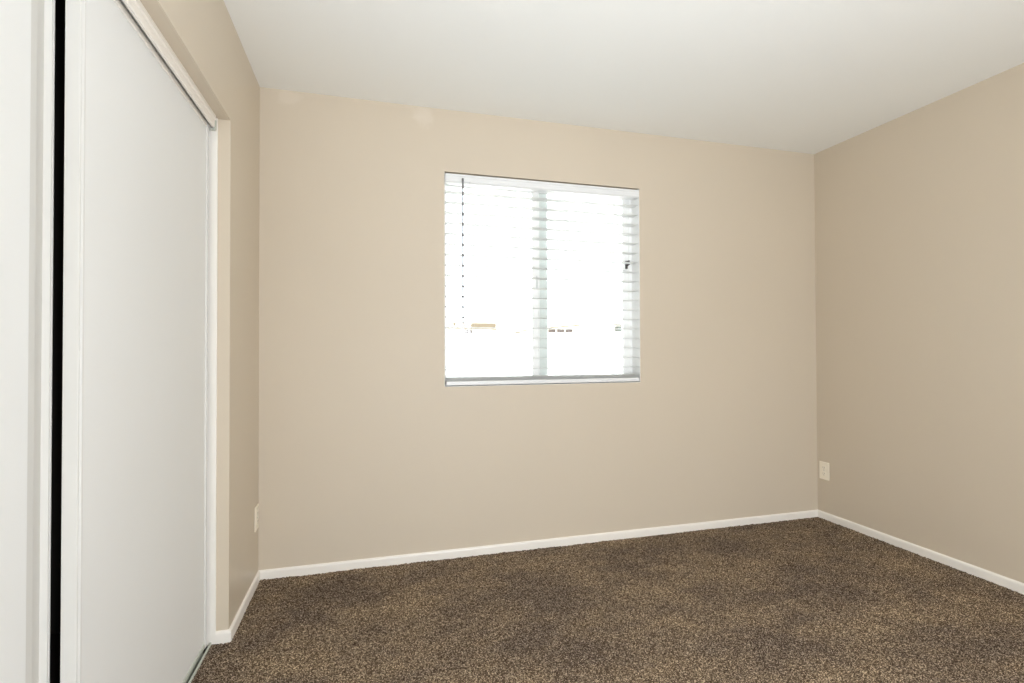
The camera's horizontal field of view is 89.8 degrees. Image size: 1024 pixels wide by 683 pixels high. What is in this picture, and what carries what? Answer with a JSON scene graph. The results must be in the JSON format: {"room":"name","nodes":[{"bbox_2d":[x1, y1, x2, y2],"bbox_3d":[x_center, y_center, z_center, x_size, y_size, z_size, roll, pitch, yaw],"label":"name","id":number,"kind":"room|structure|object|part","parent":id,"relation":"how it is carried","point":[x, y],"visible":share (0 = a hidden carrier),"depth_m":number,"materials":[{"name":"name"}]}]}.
{"room":"empty bedroom","nodes":[
{"label":"empty bedroom","id":0,"kind":"room"},
{"bbox_2d":[50,0,65,682],"bbox_3d":[-1.366,-0.081,1.085,0.701,2.510,2.750,0,-1,-16],"label":"wall","id":1,"kind":"structure","parent":0,"point":[59,94],"depth_m":2.07,"materials":[{"name":"paint"}]},
{"bbox_2d":[140,0,259,630],"bbox_3d":[-0.798,-0.074,0.628,0.150,2.440,3.935,0,-1,-16],"label":"wall","id":2,"kind":"structure","parent":0,"point":[202,34],"depth_m":2.06,"materials":[{"name":"beige paint"}]},
{"bbox_2d":[0,0,54,682],"bbox_3d":[-0.856,0.143,0.640,0.030,1.992,0.903,0,-1,-16],"label":"door","id":3,"kind":"structure","parent":2,"relation":"in","point":[27,27],"depth_m":1.00,"materials":[{"name":"paint"}]},
{"bbox_3d":[-0.851,0.142,0.612,0.022,1.963,0.814,0,-1,-16],"label":"panel","id":4,"kind":"part","parent":3,"relation":"part of","materials":[{"name":"paint"}]},
{"bbox_2d":[60,0,208,682],"bbox_3d":[-1.057,0.154,1.530,0.030,1.992,0.918,0,-1,-16],"label":"door","id":5,"kind":"structure","parent":2,"relation":"in","point":[134,516],"depth_m":1.34,"materials":[{"name":"paint"}]},
{"bbox_3d":[-1.060,-0.834,1.537,0.028,0.016,0.869,0,-1,-16],"label":"rail","id":6,"kind":"part","parent":5,"relation":"part of","materials":[{"name":"white paint"}]},
{"bbox_3d":[-1.054,1.142,1.512,0.028,0.017,0.869,0,-1,-16],"label":"rail","id":7,"kind":"part","parent":5,"relation":"part of","materials":[{"name":"metal"}]},
{"bbox_2d":[119,0,215,126],"bbox_3d":[-0.951,-0.859,1.095,0.106,0.046,1.809,0,-1,-16],"label":"trim","id":8,"kind":"structure","parent":2,"relation":"attached to","point":[136,10],"depth_m":1.52,"materials":[{"name":"white paint"}]},
{"bbox_2d":[186,642,211,682],"bbox_3d":[-0.953,1.165,1.078,0.093,0.044,1.830,0,-1,-16],"label":"trim","id":9,"kind":"structure","parent":2,"relation":"attached to","point":[198,664],"depth_m":1.85,"materials":[{"name":"metal"}]},
{"bbox_2d":[204,118,217,646],"bbox_3d":[-1.197,0.150,1.978,0.106,2.040,0.009,0,-1,-16],"label":"trim","id":10,"kind":"structure","parent":2,"relation":"attached to","point":[212,135],"depth_m":1.99,"materials":[{"name":"white paint"}]},
{"bbox_2d":[210,120,216,130],"bbox_3d":[-1.155,-0.837,1.987,0.018,0.038,0.016,0,-1,-16],"label":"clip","id":11,"kind":"object","parent":2,"relation":"attached to","point":[215,127],"visible":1,"depth_m":1.98,"materials":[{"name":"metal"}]},
{"bbox_2d":[215,571,259,643],"bbox_3d":[-1.188,1.149,2.247,0.055,0.054,0.552,0,-1,-16],"label":"baseboard","id":12,"kind":"structure","parent":2,"relation":"attached to","point":[221,636],"depth_m":2.10,"materials":[{"name":"white paint"}]},
{"bbox_2d":[254,504,258,531],"bbox_3d":[-1.231,0.850,2.479,0.008,0.116,0.074,0,-1,-16],"label":"wall outlet","id":13,"kind":"object","parent":2,"relation":"attached to","point":[256,525],"visible":1,"depth_m":2.46,"materials":[{"name":"plastic"}]},
{"bbox_2d":[258,87,817,569],"bbox_3d":[0.378,-0.047,3.075,3.727,2.440,0.150,0,-1,-16],"label":"wall","id":14,"kind":"structure","parent":0,"point":[366,451],"depth_m":2.86,"materials":[{"name":"beige paint"}]},
{"bbox_2d":[258,509,817,579],"bbox_3d":[0.403,1.153,2.982,3.427,0.054,0.011,0,-1,-16],"label":"baseboard","id":15,"kind":"structure","parent":14,"relation":"attached to","point":[302,570],"depth_m":2.87,"materials":[{"name":"white paint"}]},
{"bbox_2d":[445,184,631,380],"bbox_3d":[0.173,-0.340,3.062,1.184,1.174,0.072,0,-1,-16],"label":"window","id":16,"kind":"structure","parent":14,"relation":"in","point":[536,293],"depth_m":3.08,"materials":[{"name":"plastic"}]},
{"bbox_3d":[-0.089,-0.339,3.012,0.626,1.138,0.022,0,-1,-16],"label":"sash","id":17,"kind":"part","parent":16,"relation":"part of","materials":[{"name":"plastic"}]},
{"bbox_2d":[445,173,638,385],"bbox_3d":[0.197,-0.339,2.978,1.176,1.158,0.087,0,-1,-16],"label":"window blind","id":18,"kind":"object","parent":16,"relation":"attached to","point":[450,179],"visible":0.95,"depth_m":2.96,"materials":[{"name":"plastic"}]},
{"bbox_3d":[0.013,-0.331,2.938,0.001,1.098,0.065,0,-1,-16],"label":"ladder cord","id":19,"kind":"part","parent":18,"relation":"part of","materials":[{"name":"white fabric"}]},
{"bbox_3d":[0.197,0.229,2.977,1.168,0.023,0.070,0,-1,-16],"label":"rail","id":20,"kind":"part","parent":18,"relation":"part of","materials":[{"name":"plastic"}]},
{"bbox_3d":[0.322,-0.331,3.023,0.001,1.098,0.065,0,-1,-16],"label":"ladder cord","id":21,"kind":"part","parent":18,"relation":"part of","materials":[{"name":"white fabric"}]},
{"bbox_3d":[0.611,-0.331,3.104,0.001,1.098,0.065,0,-1,-16],"label":"ladder cord","id":22,"kind":"part","parent":18,"relation":"part of","materials":[{"name":"white fabric"}]},
{"bbox_3d":[0.424,-0.339,3.128,0.634,1.138,0.022,0,-1,-16],"label":"sash","id":23,"kind":"part","parent":16,"relation":"part of","materials":[{"name":"plastic"}]},
{"bbox_2d":[444,171,639,386],"bbox_3d":[0.191,-0.340,2.999,1.186,1.176,0.095,0,-1,-16],"label":"trim","id":24,"kind":"structure","parent":14,"relation":"attached to","point":[635,211],"depth_m":3.15,"materials":[{"name":"plastic"}]},
{"bbox_2d":[191,517,1023,682],"bbox_3d":[0.899,1.147,1.083,3.489,0.017,3.935,0,-1,-16],"label":"floor","id":25,"kind":"structure","parent":0,"point":[815,599],"depth_m":2.15,"materials":[{"name":"brown carpet"}]},
{"bbox_2d":[224,0,1023,153],"bbox_3d":[0.921,-1.353,1.123,3.727,0.120,4.235,0,-1,-16],"label":"ceiling","id":26,"kind":"structure","parent":0,"point":[801,76],"depth_m":2.30,"materials":[{"name":"paint"}]},
{"bbox_2d":[814,63,1023,582],"bbox_3d":[2.648,-0.073,1.586,0.150,2.440,3.935,0,-1,-16],"label":"wall","id":27,"kind":"structure","parent":0,"point":[919,213],"depth_m":2.76,"materials":[{"name":"beige paint"}]},
{"bbox_2d":[819,461,828,480],"bbox_3d":[2.063,0.854,3.394,0.008,0.116,0.074,0,-1,-16],"label":"wall outlet","id":28,"kind":"object","parent":27,"relation":"attached to","point":[823,466],"visible":1,"depth_m":3.39,"materials":[{"name":"plastic"}]},
{"bbox_2d":[818,510,1023,594],"bbox_3d":[2.576,1.128,1.544,0.011,0.054,3.924,0,-1,-16],"label":"baseboard","id":29,"kind":"structure","parent":27,"relation":"attached to","point":[1014,585],"depth_m":2.74,"materials":[{"name":"white paint"}]},
{"label":"outside","id":30,"kind":"structure","parent":0,"visible":0},
{"bbox_3d":[-0.133,1.863,37.793,100.000,0.200,67.065,0,-1,-16],"label":"ground","id":31,"kind":"structure","parent":30,"visible":0},
{"bbox_2d":[446,322,495,333],"bbox_3d":[-5.783,0.427,22.209,8.960,2.315,6.300,0,-1,-16],"label":"house","id":32,"kind":"structure","parent":31,"relation":"on","point":[448,324],"depth_m":20.19,"materials":[{"name":"paint"}]},
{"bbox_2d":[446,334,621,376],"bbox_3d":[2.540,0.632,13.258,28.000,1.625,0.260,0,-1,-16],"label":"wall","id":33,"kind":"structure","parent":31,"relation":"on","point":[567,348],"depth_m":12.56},
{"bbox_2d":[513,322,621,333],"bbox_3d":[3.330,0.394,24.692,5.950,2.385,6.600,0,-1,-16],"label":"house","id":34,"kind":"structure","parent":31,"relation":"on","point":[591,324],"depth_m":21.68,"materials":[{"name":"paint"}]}
]}

